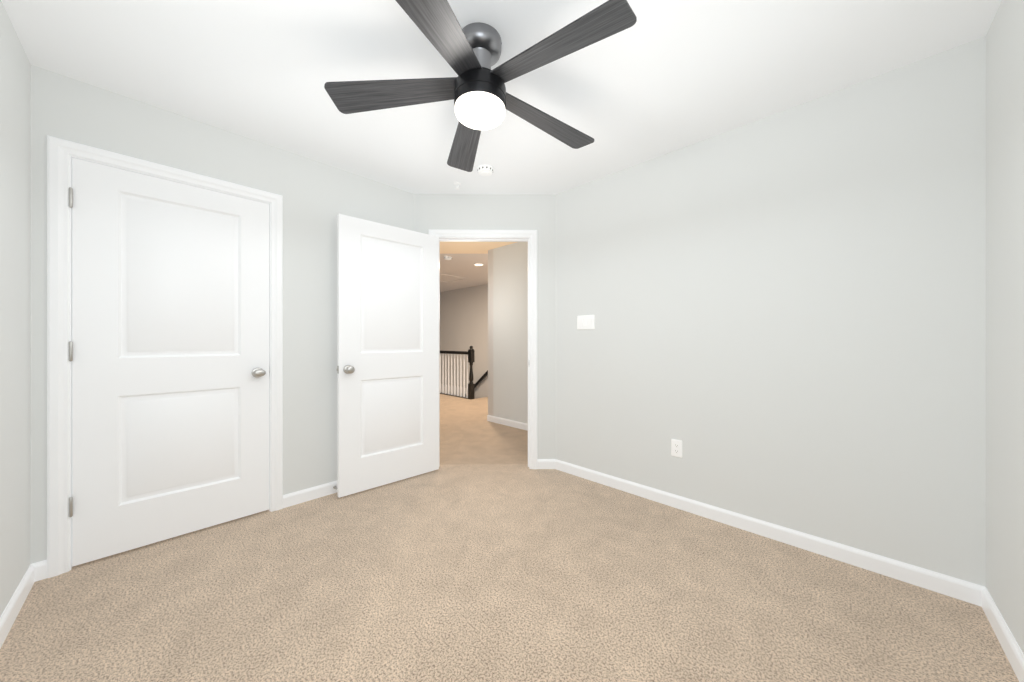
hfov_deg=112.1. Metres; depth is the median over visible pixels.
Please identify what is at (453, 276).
trim
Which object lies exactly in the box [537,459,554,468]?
baseboard
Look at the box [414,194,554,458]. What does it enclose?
wall
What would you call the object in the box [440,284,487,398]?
wall
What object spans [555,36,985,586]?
wall
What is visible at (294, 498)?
baseboard
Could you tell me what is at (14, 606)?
baseboard
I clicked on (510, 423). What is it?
baseboard
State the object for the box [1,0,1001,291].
ceiling
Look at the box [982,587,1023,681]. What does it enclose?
baseboard
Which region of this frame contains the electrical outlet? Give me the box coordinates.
[671,439,682,457]
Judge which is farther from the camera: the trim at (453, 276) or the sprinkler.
the trim at (453, 276)
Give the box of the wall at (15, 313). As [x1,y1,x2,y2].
[0,0,30,616]
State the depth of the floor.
1.50 m
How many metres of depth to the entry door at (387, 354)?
2.70 m
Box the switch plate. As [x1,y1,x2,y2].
[577,315,594,329]
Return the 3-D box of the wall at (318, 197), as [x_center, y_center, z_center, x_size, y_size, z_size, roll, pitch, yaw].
[-1.635,-0.084,2.359,0.115,2.440,2.165,0,0,44]
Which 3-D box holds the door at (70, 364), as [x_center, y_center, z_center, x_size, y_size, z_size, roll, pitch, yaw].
[-1.917,0.075,2.021,0.183,2.122,0.963,0,0,44]
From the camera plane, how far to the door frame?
3.06 m
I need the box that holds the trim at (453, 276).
[440,274,467,282]
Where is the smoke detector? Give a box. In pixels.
[477,165,493,175]
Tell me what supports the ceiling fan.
hanging from the ceiling
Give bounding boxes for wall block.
[489,242,527,423]
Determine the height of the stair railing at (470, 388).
1.045 m
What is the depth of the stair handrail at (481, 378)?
7.96 m
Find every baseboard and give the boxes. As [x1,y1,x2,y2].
[0,564,34,648]
[32,481,336,581]
[487,415,527,430]
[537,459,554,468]
[555,459,984,606]
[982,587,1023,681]
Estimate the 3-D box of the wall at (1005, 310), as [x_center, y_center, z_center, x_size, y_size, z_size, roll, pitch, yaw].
[1.017,-0.084,0.359,0.115,2.440,3.005,0,0,44]
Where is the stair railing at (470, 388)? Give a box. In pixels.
[440,346,474,398]
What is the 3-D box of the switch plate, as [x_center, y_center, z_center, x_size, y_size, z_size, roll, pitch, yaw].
[0.607,-0.154,2.849,0.166,0.116,0.013,0,0,44]
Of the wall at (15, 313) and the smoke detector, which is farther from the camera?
the smoke detector
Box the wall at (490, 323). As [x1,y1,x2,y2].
[488,249,492,415]
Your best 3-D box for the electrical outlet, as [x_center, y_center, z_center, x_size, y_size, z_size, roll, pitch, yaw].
[1.122,0.731,2.350,0.072,0.116,0.008,0,0,44]
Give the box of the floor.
[0,394,1018,681]
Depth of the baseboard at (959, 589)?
1.88 m
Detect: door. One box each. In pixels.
[47,135,282,577]
[337,214,438,497]
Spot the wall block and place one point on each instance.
(510, 334)
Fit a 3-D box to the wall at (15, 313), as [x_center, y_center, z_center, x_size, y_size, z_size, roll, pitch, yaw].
[-1.212,-0.084,0.515,3.295,2.440,0.115,0,0,44]
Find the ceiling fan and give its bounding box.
[324,0,636,171]
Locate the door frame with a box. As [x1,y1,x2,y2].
[429,229,536,468]
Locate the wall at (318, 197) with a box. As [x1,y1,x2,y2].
[31,65,413,563]
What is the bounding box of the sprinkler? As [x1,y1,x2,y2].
[454,182,460,189]
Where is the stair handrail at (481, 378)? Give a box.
[465,370,487,396]
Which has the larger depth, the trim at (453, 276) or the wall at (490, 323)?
the trim at (453, 276)
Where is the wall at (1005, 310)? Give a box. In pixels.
[986,0,1023,653]

